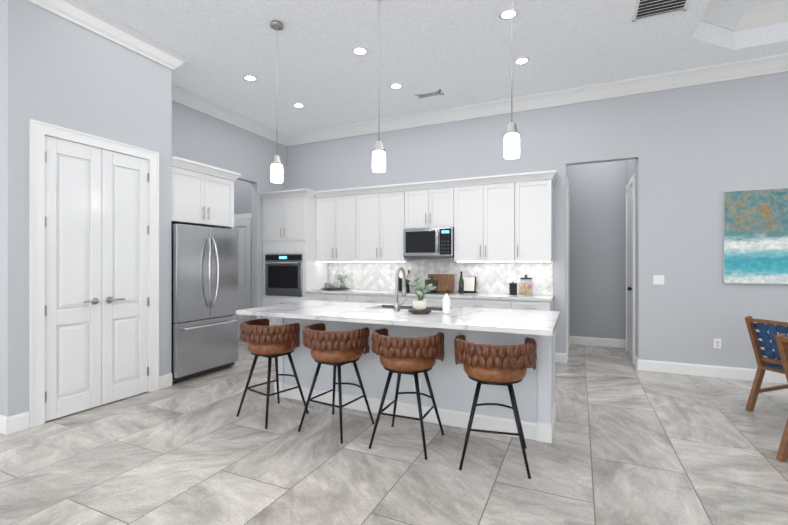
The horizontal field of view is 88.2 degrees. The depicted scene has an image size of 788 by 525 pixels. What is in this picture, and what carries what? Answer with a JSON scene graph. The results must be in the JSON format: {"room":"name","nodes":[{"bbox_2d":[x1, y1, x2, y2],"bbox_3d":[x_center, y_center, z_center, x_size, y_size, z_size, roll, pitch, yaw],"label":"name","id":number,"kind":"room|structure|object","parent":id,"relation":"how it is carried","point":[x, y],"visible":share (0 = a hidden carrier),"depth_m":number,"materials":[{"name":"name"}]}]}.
{"room":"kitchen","nodes":[
{"label":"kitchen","id":0,"kind":"room"},
{"bbox_2d":[0,0,175,416],"bbox_3d":[-2.816,-0.480,3.889,0.120,3.660,1.420,0,0,24],"label":"wall","id":1,"kind":"structure","parent":0,"point":[54,70],"depth_m":3.49,"materials":[{"name":"grey paint"}]},
{"bbox_2d":[0,415,10,434],"bbox_3d":[-4.389,1.281,3.815,2.956,0.135,0.016,0,0,24],"label":"baseboard","id":2,"kind":"structure","parent":1,"relation":"attached to","point":[5,422],"depth_m":3.21,"materials":[{"name":"white"}]},
{"bbox_2d":[29,119,158,427],"bbox_3d":[-2.808,0.083,3.869,0.149,2.532,1.116,0,0,24],"label":"door frame","id":3,"kind":"structure","parent":1,"relation":"attached to","point":[39,131],"depth_m":3.41,"materials":[{"name":"white painted wood"}]},
{"bbox_2d":[45,135,148,421],"bbox_3d":[-2.752,0.128,3.843,0.094,2.424,0.922,0,0,24],"label":"pantry doors","id":4,"kind":"structure","parent":1,"relation":"in","point":[96,280],"depth_m":3.79,"materials":[{"name":"white wood"}]},
{"bbox_2d":[176,102,287,319],"bbox_3d":[-2.900,-0.480,5.564,0.120,3.660,4.160,0,0,24],"label":"wall","id":5,"kind":"structure","parent":0,"point":[203,138],"depth_m":6.60,"materials":[{"name":"grey paint"}]},
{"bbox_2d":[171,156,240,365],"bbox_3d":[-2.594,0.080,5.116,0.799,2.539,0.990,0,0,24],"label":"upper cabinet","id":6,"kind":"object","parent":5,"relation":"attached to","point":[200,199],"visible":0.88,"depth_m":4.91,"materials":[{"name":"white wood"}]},
{"bbox_2d":[233,213,250,337],"bbox_3d":[-2.876,0.231,7.356,0.960,2.239,0.034,0,0,24],"label":"door frame","id":7,"kind":"structure","parent":5,"relation":"attached to","point":[242,224],"depth_m":7.25,"materials":[{"name":"white wood"}]},
{"bbox_2d":[0,338,787,524],"bbox_3d":[0.463,1.379,2.233,13.500,0.060,11.200,0,0,24],"label":"floor","id":8,"kind":"structure","parent":0,"point":[630,444],"depth_m":2.77,"materials":[{"name":"tile"}]},
{"bbox_2d":[171,224,237,382],"bbox_3d":[-2.548,0.455,5.054,0.883,1.789,0.900,0,0,24],"label":"refrigerator","id":9,"kind":"object","parent":8,"relation":"on","point":[204,298],"visible":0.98,"depth_m":4.81,"materials":[{"name":"grey metal"}]},
{"bbox_2d":[236,318,308,428],"bbox_3d":[-1.080,0.933,3.624,0.554,0.832,0.548,0,0,24],"label":"stool","id":10,"kind":"object","parent":8,"relation":"on","point":[262,337],"visible":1,"depth_m":3.45,"materials":[{"name":"brown leather"}]},
{"bbox_2d":[260,188,327,325],"bbox_3d":[-1.680,0.081,6.938,0.956,2.539,0.702,0,0,24],"label":"tall cabinet","id":11,"kind":"object","parent":8,"relation":"on","point":[293,270],"visible":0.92,"depth_m":6.68,"materials":[{"name":"white wood"}]},
{"bbox_2d":[306,294,348,301],"bbox_3d":[-0.908,0.908,6.628,0.821,0.883,0.627,0,0,24],"label":"base cabinet","id":12,"kind":"object","parent":8,"relation":"on","point":[318,297],"depth_m":6.33,"materials":[{"name":"white wood"}]},
{"bbox_2d":[298,323,374,443],"bbox_3d":[-0.475,0.933,3.335,0.554,0.832,0.524,0,0,24],"label":"stool","id":13,"kind":"object","parent":8,"relation":"on","point":[338,349],"visible":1,"depth_m":3.17,"materials":[{"name":"brown leather"}]},
{"bbox_2d":[349,294,400,303],"bbox_3d":[-0.209,0.908,6.310,0.965,0.883,0.627,0,0,24],"label":"base cabinet","id":14,"kind":"object","parent":8,"relation":"on","point":[362,298],"depth_m":6.00,"materials":[{"name":"white wood"}]},
{"bbox_2d":[368,328,444,459],"bbox_3d":[0.096,0.933,3.068,0.554,0.832,0.510,0,0,24],"label":"stool","id":15,"kind":"object","parent":8,"relation":"on","point":[414,356],"visible":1,"depth_m":2.91,"materials":[{"name":"brown leather"}]},
{"bbox_2d":[275,319,556,442],"bbox_3d":[0.116,0.907,3.885,2.636,0.883,0.651,0,0,24],"label":"kitchen island","id":16,"kind":"object","parent":8,"relation":"on","point":[453,386],"depth_m":3.42,"materials":[{"name":"white"}]},
{"bbox_2d":[236,300,559,334],"bbox_3d":[0.021,0.447,3.676,2.700,0.035,1.140,0,0,24],"label":"island countertop","id":17,"kind":"structure","parent":16,"relation":"on","point":[506,321],"depth_m":3.36,"materials":[{"name":"white stone"}]},
{"bbox_2d":[392,267,406,310],"bbox_3d":[0.094,0.230,3.747,0.134,0.399,0.220,0,0,24],"label":"faucet","id":18,"kind":"object","parent":17,"relation":"on","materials":[{"name":"silver metal"}]},
{"bbox_2d":[380,303,441,310],"bbox_3d":[0.142,0.559,3.918,0.804,0.252,0.444,0,0,24],"label":"sink","id":19,"kind":"object","parent":17,"relation":"in","point":[383,307],"depth_m":4.11,"materials":[{"name":"silver metal"}]},
{"bbox_2d":[408,277,436,313],"bbox_3d":[0.247,0.273,3.504,0.254,0.310,0.305,0,0,24],"label":"potted plant","id":20,"kind":"object","parent":17,"relation":"on","point":[419,305],"visible":1,"depth_m":3.47,"materials":[{"name":"green plant"}]},
{"bbox_2d":[442,290,450,313],"bbox_3d":[0.449,0.326,3.481,0.070,0.205,0.069,0,0,24],"label":"soap bottle","id":21,"kind":"object","parent":17,"relation":"on","point":[446,304],"visible":1,"depth_m":3.46,"materials":[{"name":"white plastic"}]},
{"bbox_2d":[401,298,452,306],"bbox_3d":[0.519,0.908,5.979,0.885,0.883,0.627,0,0,24],"label":"base cabinet","id":22,"kind":"object","parent":8,"relation":"on","point":[430,301],"depth_m":5.65,"materials":[{"name":"white wood"}]},
{"bbox_2d":[453,298,516,309],"bbox_3d":[1.247,0.907,5.648,0.965,0.883,0.627,0,0,24],"label":"base cabinet","id":23,"kind":"object","parent":8,"relation":"on","point":[495,303],"depth_m":5.33,"materials":[{"name":"white wood"}]},
{"bbox_2d":[305,290,552,301],"bbox_3d":[0.389,0.448,6.030,3.678,0.035,0.642,0,0,24],"label":"countertop","id":24,"kind":"structure","parent":23,"relation":"on","point":[535,297],"depth_m":5.64,"materials":[{"name":"white stone"}]},
{"bbox_2d":[321,271,348,289],"bbox_3d":[-0.962,0.280,6.638,0.460,0.300,0.460,0,0,24],"label":"tray","id":25,"kind":"object","parent":24,"relation":"on","point":[332,284],"visible":1,"depth_m":6.61,"materials":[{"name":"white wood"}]},
{"bbox_2d":[395,277,401,290],"bbox_3d":[0.075,0.319,6.309,0.106,0.222,0.105,0,0,24],"label":"jar","id":26,"kind":"object","parent":24,"relation":"on","point":[399,279],"depth_m":6.26,"materials":[{"name":"grey"}]},
{"bbox_2d":[406,270,409,290],"bbox_3d":[0.193,0.262,6.278,0.099,0.335,0.100,0,0,-33],"label":"jar","id":27,"kind":"object","parent":24,"relation":"on","point":[407,281],"depth_m":6.24,"materials":[{"name":"grey"}]},
{"bbox_2d":[401,290,456,293],"bbox_3d":[0.519,0.427,5.981,0.700,0.006,0.500,0,0,24],"label":"cooktop","id":28,"kind":"object","parent":24,"relation":"in","point":[411,291],"depth_m":5.94,"materials":[{"name":"silver metal"}]},
{"bbox_2d":[425,274,453,291],"bbox_3d":[0.688,0.293,6.171,0.450,0.259,0.094,0,0,24],"label":"cutting boards","id":29,"kind":"object","parent":24,"relation":"on","point":[442,282],"visible":0.83,"depth_m":6.16,"materials":[{"name":"brown wood"}]},
{"bbox_2d":[459,271,463,293],"bbox_3d":[0.958,0.272,5.787,0.076,0.315,0.076,0,0,24],"label":"wine bottle","id":30,"kind":"object","parent":24,"relation":"on","point":[461,285],"visible":1,"depth_m":5.76,"materials":[{"name":"black glass"}]},
{"bbox_2d":[458,277,477,292],"bbox_3d":[1.076,0.311,5.924,0.260,0.236,0.153,0,0,24],"label":"cookbook stand","id":31,"kind":"object","parent":24,"relation":"on","point":[469,284],"visible":0.81,"depth_m":5.87,"materials":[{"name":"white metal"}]},
{"bbox_2d":[509,282,516,294],"bbox_3d":[1.633,0.339,5.579,0.106,0.182,0.105,0,0,24],"label":"jar","id":32,"kind":"object","parent":24,"relation":"on","point":[512,288],"depth_m":5.54,"materials":[{"name":"grey"}]},
{"bbox_2d":[519,275,532,295],"bbox_3d":[1.788,0.289,5.509,0.184,0.280,0.184,0,0,24],"label":"jar","id":33,"kind":"object","parent":24,"relation":"on","point":[526,287],"visible":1,"depth_m":5.46,"materials":[{"name":"clear glass"}]},
{"bbox_2d":[454,335,536,478],"bbox_3d":[0.693,0.933,2.811,0.554,0.832,0.537,0,0,24],"label":"stool","id":34,"kind":"object","parent":8,"relation":"on","point":[502,365],"visible":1,"depth_m":2.63,"materials":[{"name":"brown leather"}]},
{"bbox_2d":[517,302,552,310],"bbox_3d":[1.810,0.907,5.392,0.522,0.883,0.627,0,0,24],"label":"base cabinet","id":35,"kind":"object","parent":8,"relation":"on","point":[539,306],"depth_m":5.08,"materials":[{"name":"white wood"}]},
{"bbox_2d":[745,316,787,410],"bbox_3d":[3.626,0.920,3.574,0.720,0.876,0.510,0,0,-14],"label":"accent chair","id":36,"kind":"object","parent":8,"relation":"on","point":[769,362],"visible":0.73,"depth_m":3.71,"materials":[{"name":"brown wood"}]},
{"bbox_2d":[775,334,787,461],"bbox_3d":[3.021,0.920,2.630,0.720,0.876,0.510,0,0,-14],"label":"accent chair","id":37,"kind":"object","parent":8,"relation":"on","point":[782,345],"visible":0.98,"depth_m":2.78,"materials":[{"name":"brown wood"}]},
{"bbox_2d":[81,0,787,134],"bbox_3d":[0.463,-2.541,2.235,13.500,0.460,11.200,0,0,24],"label":"ceiling","id":38,"kind":"structure","parent":0,"point":[457,53],"depth_m":4.37,"materials":[{"name":"paint"}]},
{"bbox_2d":[243,75,257,80],"bbox_3d":[-1.789,-2.305,5.060,0.179,0.008,0.179,0,0,15],"label":"recessed light","id":39,"kind":"object","parent":38,"relation":"in","point":[247,77],"depth_m":5.06,"materials":[{"name":"white"}]},
{"bbox_2d":[270,20,283,182],"bbox_3d":[-1.130,-1.547,3.925,0.124,1.524,0.124,0,0,24],"label":"pendant light","id":40,"kind":"object","parent":38,"relation":"hanging from","point":[276,165],"visible":1,"depth_m":3.90,"materials":[{"name":"white glass"}]},
{"bbox_2d":[292,103,304,107],"bbox_3d":[-1.392,-2.304,5.934,0.179,0.008,0.179,0,0,15],"label":"recessed light","id":41,"kind":"object","parent":38,"relation":"in","point":[298,105],"depth_m":5.93,"materials":[{"name":"white"}]},
{"bbox_2d":[352,46,367,54],"bbox_3d":[-0.369,-2.305,4.414,0.179,0.008,0.179,0,0,18],"label":"recessed light","id":42,"kind":"object","parent":38,"relation":"in","point":[358,50],"depth_m":4.40,"materials":[{"name":"white"}]},
{"bbox_2d":[372,0,385,172],"bbox_3d":[-0.128,-1.548,3.470,0.124,1.524,0.124,0,0,24],"label":"pendant light","id":43,"kind":"object","parent":38,"relation":"hanging from","point":[378,159],"visible":1,"depth_m":3.44,"materials":[{"name":"white glass"}]},
{"bbox_2d":[389,83,402,88],"bbox_3d":[0.028,-2.305,5.288,0.179,0.008,0.179,0,0,18],"label":"recessed light","id":44,"kind":"object","parent":38,"relation":"in","point":[394,85],"depth_m":5.29,"materials":[{"name":"white"}]},
{"bbox_2d":[415,89,443,98],"bbox_3d":[0.485,-2.302,5.542,0.360,0.018,0.160,0,0,24],"label":"ceiling vent","id":45,"kind":"object","parent":38,"relation":"in","point":[436,92],"depth_m":5.53,"materials":[{"name":"white metal"}]},
{"bbox_2d":[499,8,518,19],"bbox_3d":[1.060,-2.305,3.765,0.179,0.008,0.179,0,0,15],"label":"recessed light","id":46,"kind":"object","parent":38,"relation":"in","point":[504,14],"depth_m":3.76,"materials":[{"name":"white"}]},
{"bbox_2d":[504,0,519,158],"bbox_3d":[0.873,-1.548,3.015,0.124,1.524,0.124,0,0,24],"label":"pendant light","id":47,"kind":"object","parent":38,"relation":"hanging from","point":[511,143],"visible":1,"depth_m":2.98,"materials":[{"name":"white glass"}]},
{"bbox_2d":[514,57,529,64],"bbox_3d":[1.453,-2.305,4.630,0.179,0.008,0.179,0,0,15],"label":"recessed light","id":48,"kind":"object","parent":38,"relation":"in","point":[521,60],"depth_m":4.62,"materials":[{"name":"white"}]},
{"bbox_2d":[632,0,689,21],"bbox_3d":[2.374,-2.302,3.596,0.420,0.018,0.420,0,0,24],"label":"ceiling vent","id":49,"kind":"object","parent":38,"relation":"in","point":[646,9],"depth_m":3.67,"materials":[{"name":"white metal"}]},
{"bbox_2d":[288,72,787,368],"bbox_3d":[3.028,-0.480,5.253,11.170,3.660,0.120,0,0,24],"label":"wall","id":50,"kind":"structure","parent":0,"point":[688,156],"depth_m":5.14,"materials":[{"name":"grey paint"}]},
{"bbox_2d":[315,187,358,261],"bbox_3d":[-0.851,-0.609,6.757,0.820,1.160,0.347,0,0,24],"label":"upper cabinet","id":51,"kind":"object","parent":50,"relation":"attached to","point":[337,218],"depth_m":6.59,"materials":[{"name":"white wood"}]},
{"bbox_2d":[359,183,412,261],"bbox_3d":[-0.152,-0.609,6.439,0.964,1.160,0.347,0,0,24],"label":"upper cabinet","id":52,"kind":"object","parent":50,"relation":"attached to","point":[382,216],"depth_m":6.26,"materials":[{"name":"white wood"}]},
{"bbox_2d":[26,0,787,145],"bbox_3d":[0.950,-2.410,3.304,13.100,0.520,5.150,0,0,24],"label":"crown molding","id":53,"kind":"structure","parent":50,"relation":"attached to","point":[725,15],"depth_m":4.95,"materials":[{"name":"white wood"}]},
{"bbox_2d":[407,179,454,228],"bbox_3d":[0.576,-0.854,6.108,0.758,0.670,0.347,0,0,24],"label":"upper cabinet","id":54,"kind":"object","parent":50,"relation":"attached to","point":[430,207],"depth_m":5.93,"materials":[{"name":"white wood"}]},
{"bbox_2d":[403,227,453,257],"bbox_3d":[0.556,-0.298,6.062,0.752,0.433,0.446,0,0,24],"label":"over-the-range microwave","id":55,"kind":"object","parent":54,"relation":"attached to","point":[428,242],"visible":0.98,"depth_m":5.89,"materials":[{"name":"grey metal"}]},
{"bbox_2d":[451,174,518,261],"bbox_3d":[1.304,-0.609,5.777,0.964,1.160,0.347,0,0,24],"label":"upper cabinet","id":56,"kind":"object","parent":50,"relation":"attached to","point":[504,220],"depth_m":5.60,"materials":[{"name":"white wood"}]},
{"bbox_2d":[519,170,554,261],"bbox_3d":[1.868,-0.610,5.521,0.521,1.160,0.347,0,0,24],"label":"upper cabinet","id":57,"kind":"object","parent":50,"relation":"attached to","point":[535,197],"depth_m":5.34,"materials":[{"name":"white wood"}]},
{"bbox_2d":[563,336,569,362],"bbox_3d":[2.624,1.282,6.169,0.036,0.135,1.486,0,0,24],"label":"baseboard","id":58,"kind":"structure","parent":50,"relation":"attached to","point":[564,354],"depth_m":5.50,"materials":[{"name":"white wood"}]},
{"bbox_2d":[566,177,568,360],"bbox_3d":[2.602,0.075,6.090,0.022,2.549,0.990,0,0,24],"label":"door frame","id":59,"kind":"structure","parent":50,"relation":"attached to","point":[567,183],"depth_m":5.64,"materials":[{"name":"white wood"}]},
{"bbox_2d":[570,336,625,348],"bbox_3d":[3.331,1.282,6.644,0.810,0.135,0.036,0,0,24],"label":"baseboard","id":60,"kind":"structure","parent":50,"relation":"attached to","point":[592,341],"depth_m":6.64,"materials":[{"name":"white wood"}]},
{"bbox_2d":[626,174,634,363],"bbox_3d":[3.409,0.075,5.899,0.049,2.549,0.990,0,0,24],"label":"door","id":61,"kind":"structure","parent":50,"relation":"attached to","point":[630,187],"depth_m":5.84,"materials":[{"name":"white wood"}]},
{"bbox_2d":[653,275,663,284],"bbox_3d":[3.294,0.204,5.060,0.115,0.117,0.009,0,0,24],"label":"switch plate","id":62,"kind":"object","parent":50,"relation":"attached to","point":[658,279],"visible":1,"depth_m":5.06,"materials":[{"name":"white plastic"}]},
{"bbox_2d":[636,358,787,383],"bbox_3d":[5.528,1.281,4.041,5.376,0.135,0.016,0,0,24],"label":"baseboard","id":63,"kind":"structure","parent":50,"relation":"attached to","point":[644,365],"depth_m":4.85,"materials":[{"name":"white"}]},
{"bbox_2d":[714,338,720,348],"bbox_3d":[3.829,0.948,4.816,0.070,0.115,0.009,0,0,24],"label":"electrical outlet plate","id":64,"kind":"object","parent":50,"relation":"attached to","point":[717,343],"visible":1,"depth_m":4.81,"materials":[{"name":"white plastic"}]},
{"bbox_2d":[723,188,787,283],"bbox_3d":[4.465,-0.305,4.511,1.300,1.070,0.038,0,0,24],"label":"picture","id":65,"kind":"object","parent":50,"relation":"attached to","point":[755,236],"visible":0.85,"depth_m":4.64,"materials":[{"name":"teal"}]}
]}

